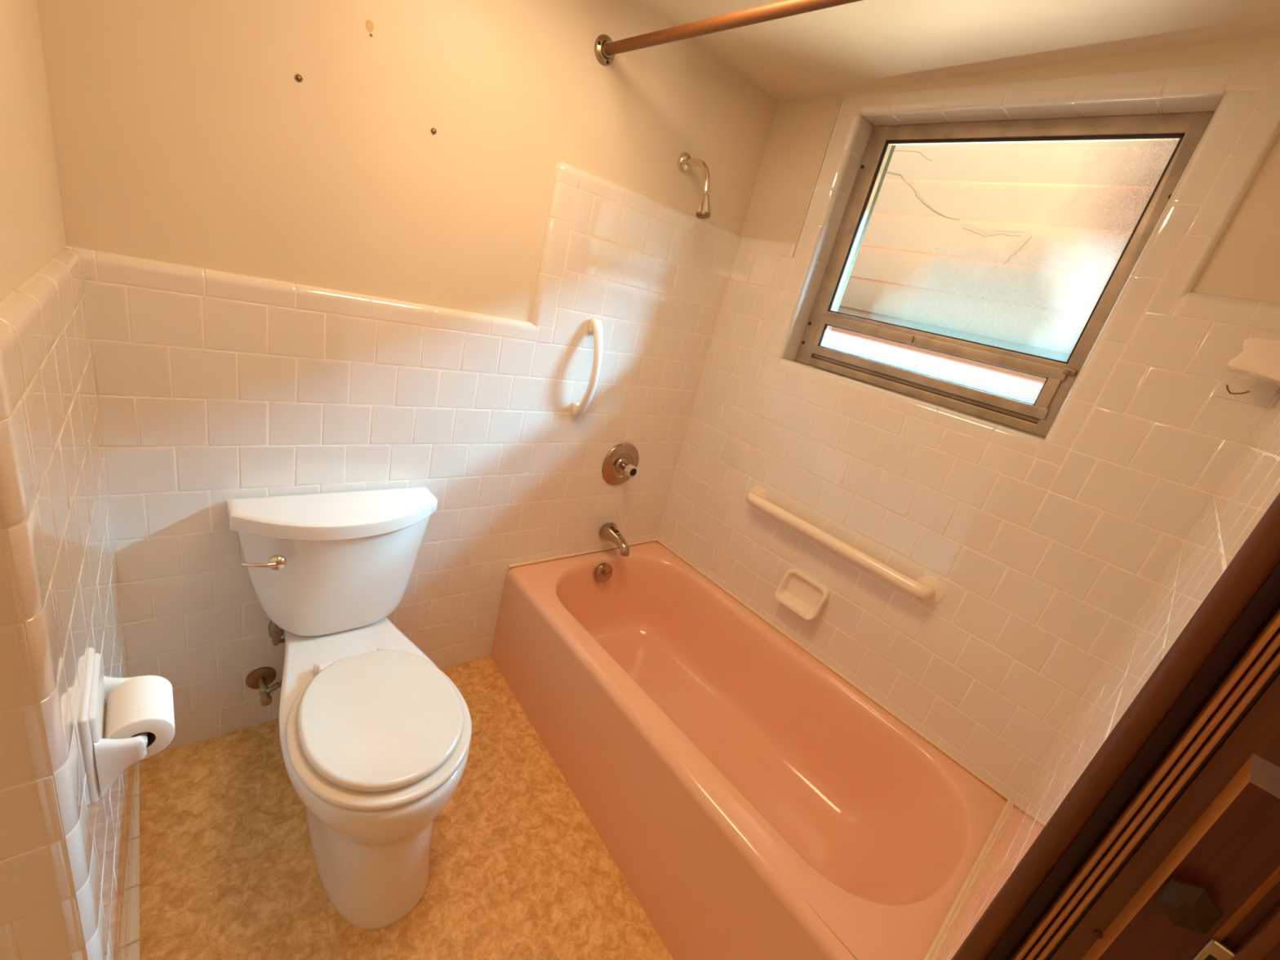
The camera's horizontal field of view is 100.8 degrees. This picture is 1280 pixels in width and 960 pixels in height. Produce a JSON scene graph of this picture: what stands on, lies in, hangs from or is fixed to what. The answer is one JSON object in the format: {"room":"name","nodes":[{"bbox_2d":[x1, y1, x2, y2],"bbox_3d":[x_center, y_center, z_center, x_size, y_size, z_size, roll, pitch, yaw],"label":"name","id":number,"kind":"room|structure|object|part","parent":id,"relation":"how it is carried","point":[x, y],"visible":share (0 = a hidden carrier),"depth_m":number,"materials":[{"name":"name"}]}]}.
{"room":"bathroom","nodes":[
{"label":"bathroom","id":0,"kind":"room"},
{"bbox_2d":[0,0,137,959],"bbox_3d":[-1.327,-0.141,0.353,1.300,2.360,0.773,-4,27,-42],"label":"wall","id":1,"kind":"structure","parent":0,"point":[66,859],"depth_m":0.70,"materials":[{"name":"white tile"}]},
{"bbox_3d":[-1.323,0.340,0.634,0.972,1.296,0.753,-4,27,-42],"label":"trim","id":2,"kind":"part","parent":1,"relation":"part of","materials":[{"name":"white tile"}]},
{"bbox_2d":[78,647,147,803],"bbox_3d":[-0.830,0.377,0.842,0.068,0.170,0.170,-4,27,-42],"label":"paper holder","id":3,"kind":"object","parent":1,"relation":"attached to","point":[105,760],"visible":0.84,"depth_m":0.79,"materials":[{"name":"white ceramic"}]},
{"bbox_3d":[-0.847,0.376,0.824,0.018,0.165,0.170,-4,27,-42],"label":"plate","id":4,"kind":"part","parent":3,"relation":"part of","materials":[{"name":"white ceramic"}]},
{"bbox_3d":[-0.787,0.429,0.807,0.053,0.117,0.027,-4,27,-42],"label":"arm","id":5,"kind":"part","parent":3,"relation":"part of","materials":[{"name":"white ceramic"}]},
{"bbox_3d":[-0.876,0.372,0.901,0.053,0.117,0.027,-4,27,-42],"label":"arm","id":6,"kind":"part","parent":3,"relation":"part of","materials":[{"name":"white ceramic"}]},
{"bbox_2d":[104,675,174,759],"bbox_3d":[-0.814,0.386,0.863,0.081,0.081,0.108,-4,27,-42],"label":"toilet roll","id":7,"kind":"object","parent":3,"relation":"hanging from","point":[142,704],"visible":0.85,"depth_m":0.84,"materials":[{"name":"white paper"}]},
{"bbox_2d":[128,760,140,959],"bbox_3d":[-1.118,0.899,1.171,0.020,0.011,0.746,-4,27,-42],"label":"trim","id":8,"kind":"structure","parent":1,"relation":"attached to","point":[135,930],"depth_m":1.17,"materials":[{"name":"white tile"}]},
{"bbox_2d":[36,0,777,755],"bbox_3d":[-0.857,-0.366,1.311,3.300,2.350,0.148,-4,27,-42],"label":"wall","id":9,"kind":"structure","parent":0,"point":[292,286],"depth_m":1.35,"materials":[{"name":"white tile"}]},
{"bbox_2d":[245,638,284,706],"bbox_3d":[-1.034,0.530,1.505,0.130,0.219,0.110,-4,27,-42],"label":"valve","id":10,"kind":"object","parent":9,"relation":"attached to","point":[260,678],"visible":0.7,"depth_m":1.52,"materials":[{"name":"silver metal"}]},
{"bbox_3d":[-1.046,0.615,1.483,0.027,0.026,0.026,-4,27,-42],"label":"valve knob","id":11,"kind":"part","parent":10,"relation":"part of","materials":[{"name":"silver metal"}]},
{"bbox_2d":[294,74,302,82],"bbox_3d":[-0.706,-0.833,1.097,0.014,0.013,0.004,-4,27,-42],"label":"wall anchor","id":12,"kind":"object","parent":9,"relation":"attached to","point":[298,77],"visible":1,"depth_m":1.10,"materials":[{"name":"gold metal"}]},
{"bbox_2d":[365,19,373,36],"bbox_3d":[-0.580,-0.970,1.136,0.018,0.029,0.003,-4,27,-42],"label":"wall anchor","id":13,"kind":"object","parent":9,"relation":"attached to","point":[369,24],"visible":1,"depth_m":1.14,"materials":[{"name":"brown plastic"}]},
{"bbox_2d":[431,127,436,134],"bbox_3d":[-0.499,-0.846,1.284,0.014,0.013,0.004,-4,27,-42],"label":"wall anchor","id":14,"kind":"object","parent":9,"relation":"attached to","point":[433,131],"visible":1,"depth_m":1.28,"materials":[{"name":"gold metal"}]},
{"bbox_2d":[571,318,603,416],"bbox_3d":[-0.166,-0.370,1.800,0.043,0.338,0.080,-4,27,-42],"label":"grip","id":15,"kind":"object","parent":9,"relation":"attached to","point":[595,326],"visible":1,"depth_m":1.77,"materials":[{"name":"beige plastic"}]},
{"bbox_2d":[599,522,629,556],"bbox_3d":[-0.093,0.239,2.178,0.070,0.088,0.162,-4,27,-42],"label":"tub spout","id":16,"kind":"object","parent":9,"relation":"attached to","point":[608,531],"visible":1,"depth_m":2.17,"materials":[{"name":"silver metal"}]},
{"bbox_2d":[601,442,639,484],"bbox_3d":[-0.052,-0.047,2.102,0.184,0.184,0.084,-4,27,-42],"label":"shower mixer","id":17,"kind":"object","parent":9,"relation":"attached to","point":[620,464],"visible":1,"depth_m":2.10,"materials":[{"name":"silver metal"}]},
{"bbox_3d":[-0.056,-0.050,2.107,0.029,0.029,0.030,-4,27,-42],"label":"stem","id":18,"kind":"part","parent":17,"relation":"part of","materials":[{"name":"silver metal"}]},
{"bbox_3d":[-0.038,-0.038,2.087,0.050,0.050,0.036,-4,27,-42],"label":"knob","id":19,"kind":"part","parent":17,"relation":"part of","materials":[{"name":"beige plastic"}]},
{"bbox_2d":[678,151,711,218],"bbox_3d":[0.187,-0.965,1.735,0.058,0.192,0.171,-4,27,-42],"label":"fitting","id":20,"kind":"object","parent":9,"relation":"attached to","point":[686,162],"visible":1,"depth_m":1.71,"materials":[{"name":"silver metal"}]},
{"bbox_3d":[0.188,-0.999,1.731,0.021,0.090,0.130,-4,27,-42],"label":"arm","id":21,"kind":"part","parent":20,"relation":"part of","materials":[{"name":"silver metal"}]},
{"bbox_2d":[594,0,862,66],"bbox_3d":[0.397,-0.866,0.936,0.068,0.068,1.578,-4,27,-42],"label":"curtain rod","id":22,"kind":"object","parent":9,"relation":"attached to","point":[605,50],"visible":1,"depth_m":1.17,"materials":[{"name":"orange metal"}]},
{"bbox_2d":[138,655,857,959],"bbox_3d":[-0.005,1.464,0.511,3.300,0.060,3.720,-4,27,-42],"label":"floor","id":23,"kind":"structure","parent":0,"point":[519,870],"depth_m":1.33,"materials":[{"name":"plastic"}]},
{"bbox_2d":[226,486,471,929],"bbox_3d":[-0.689,0.533,1.340,0.489,0.769,0.754,-4,27,-42],"label":"toilet","id":24,"kind":"object","parent":23,"relation":"on","point":[375,738],"visible":1,"depth_m":1.25,"materials":[{"name":"white ceramic"}]},
{"bbox_3d":[-0.880,0.199,1.244,0.088,0.038,0.025,-4,27,-42],"label":"flush lever","id":25,"kind":"part","parent":24,"relation":"part of","materials":[{"name":"silver metal"}]},
{"bbox_3d":[-0.778,0.089,1.403,0.489,0.043,0.200,-4,27,-42],"label":"tank lid","id":26,"kind":"part","parent":24,"relation":"part of","materials":[{"name":"white ceramic"}]},
{"bbox_3d":[-0.822,0.253,1.465,0.458,0.317,0.183,-4,27,-42],"label":"tank","id":27,"kind":"part","parent":24,"relation":"part of","materials":[{"name":"white ceramic"}]},
{"bbox_3d":[-0.725,0.705,1.385,0.382,0.408,0.720,-4,27,-42],"label":"bowl","id":28,"kind":"part","parent":24,"relation":"part of","materials":[{"name":"white ceramic"}]},
{"bbox_3d":[-0.588,0.562,1.221,0.372,0.019,0.430,-4,27,-42],"label":"seat","id":29,"kind":"part","parent":24,"relation":"part of","materials":[{"name":"beige plastic"}]},
{"bbox_3d":[-0.590,0.534,1.222,0.332,0.026,0.408,-4,27,-42],"label":"seat lid","id":30,"kind":"part","parent":24,"relation":"part of","materials":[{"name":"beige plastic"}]},
{"bbox_2d":[490,541,1007,959],"bbox_3d":[0.191,0.804,1.754,0.863,0.408,1.537,-4,27,-42],"label":"bathtub","id":31,"kind":"object","parent":23,"relation":"on","point":[748,796],"visible":1,"depth_m":1.61,"materials":[{"name":"pink ceramic"}]},
{"bbox_3d":[-0.152,0.387,2.211,0.086,0.085,0.034,-4,27,-42],"label":"overflow plate","id":32,"kind":"part","parent":31,"relation":"part of","materials":[{"name":"silver metal"}]},
{"bbox_2d":[640,0,1279,102],"bbox_3d":[0.517,-0.689,-0.243,3.300,0.226,3.800,-4,27,-42],"label":"ceiling","id":33,"kind":"structure","parent":0,"point":[862,44],"depth_m":1.31,"materials":[{"name":"beige paint"}]},
{"bbox_2d":[656,34,1279,800],"bbox_3d":[1.345,0.335,1.235,0.218,2.750,3.900,-4,27,-42],"label":"wall","id":34,"kind":"structure","parent":0,"point":[1042,551],"depth_m":1.49,"materials":[{"name":"white tile"}]},
{"bbox_2d":[774,568,829,620],"bbox_3d":[0.577,0.406,1.896,0.061,0.124,0.170,-4,27,-42],"label":"soap dish","id":35,"kind":"object","parent":34,"relation":"attached to","point":[803,594],"visible":1,"depth_m":1.90,"materials":[{"name":"beige ceramic"}]},
{"bbox_2d":[746,484,944,604],"bbox_3d":[0.639,0.199,1.802,0.072,0.087,0.754,-4,27,-42],"label":"grab bar","id":36,"kind":"object","parent":34,"relation":"attached to","point":[928,588],"visible":1,"depth_m":1.70,"materials":[{"name":"beige"}]},
{"bbox_2d":[795,111,1214,437],"bbox_3d":[0.955,-0.640,1.605,0.073,0.782,0.850,-4,27,-42],"label":"window","id":37,"kind":"structure","parent":34,"relation":"in","point":[1186,130],"depth_m":1.51,"materials":[{"name":"metal"}]},
{"bbox_3d":[0.890,-0.382,1.688,0.030,0.140,0.763,-4,27,-42],"label":"sash","id":38,"kind":"part","parent":37,"relation":"part of","materials":[{"name":"metal"}]},
{"bbox_3d":[0.977,-0.708,1.573,0.003,0.541,0.739,-4,27,-42],"label":"pane","id":39,"kind":"part","parent":37,"relation":"part of","materials":[{"name":"glass"}]},
{"bbox_3d":[0.881,-0.650,1.534,0.021,0.911,1.524,-4,27,-42],"label":"tile trim","id":40,"kind":"part","parent":34,"relation":"part of","materials":[{"name":"beige tile"}]},
{"bbox_2d":[894,140,1174,149],"bbox_3d":[1.027,-1.634,2.220,1.050,0.100,18.000,-4,27,-42],"label":"eave","id":41,"kind":"object","parent":34,"relation":"attached to","point":[1146,143],"depth_m":2.25,"materials":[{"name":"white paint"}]},
{"bbox_2d":[1213,376,1279,407],"bbox_3d":[1.274,-0.186,1.115,0.006,0.044,0.082,-4,27,-42],"label":"plate","id":42,"kind":"object","parent":34,"relation":"attached to","point":[1261,394],"visible":1,"depth_m":1.11,"materials":[{"name":"beige"}]},
{"bbox_2d":[1226,337,1279,386],"bbox_3d":[1.208,-0.227,1.022,0.121,0.066,0.090,-4,27,-42],"label":"holder","id":43,"kind":"object","parent":34,"relation":"attached to","point":[1259,358],"visible":1,"depth_m":0.99,"materials":[{"name":"beige ceramic"}]},
{"bbox_2d":[923,393,1279,959],"bbox_3d":[0.975,0.224,0.905,1.188,2.400,0.142,-5,27,-43],"label":"wall","id":44,"kind":"structure","parent":0,"point":[1251,484],"depth_m":0.82,"materials":[{"name":"white tile"}]},
{"bbox_2d":[951,492,1279,959],"bbox_3d":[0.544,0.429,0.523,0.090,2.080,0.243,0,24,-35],"label":"door","id":45,"kind":"structure","parent":44,"relation":"in","point":[1166,846],"depth_m":0.51,"materials":[{"name":"red wood"}]},
{"bbox_3d":[0.436,0.827,0.675,0.038,1.200,0.044,-4,27,-42],"label":"panel","id":46,"kind":"part","parent":45,"relation":"part of","materials":[{"name":"brown wood"}]},
{"bbox_3d":[0.520,0.402,0.502,0.024,0.052,0.035,-4,27,-42],"label":"knob","id":47,"kind":"part","parent":45,"relation":"part of","materials":[{"name":"brown metal"}]},
{"bbox_3d":[0.540,0.455,0.501,0.008,0.045,0.018,-4,27,-42],"label":"strike plate","id":48,"kind":"part","parent":45,"relation":"part of","materials":[{"name":"silver metal"}]},
{"label":"outside","id":49,"kind":"structure","parent":0,"visible":0},
{"bbox_3d":[2.655,0.757,5.208,7.000,0.060,18.000,-4,27,-42],"label":"ground","id":50,"kind":"structure","parent":49,"visible":0},
{"bbox_2d":[825,146,1175,404],"bbox_3d":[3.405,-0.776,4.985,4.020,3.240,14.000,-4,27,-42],"label":"window pane","id":51,"kind":"structure","parent":50,"relation":"on","point":[1003,215],"depth_m":3.33,"materials":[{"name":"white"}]}
]}

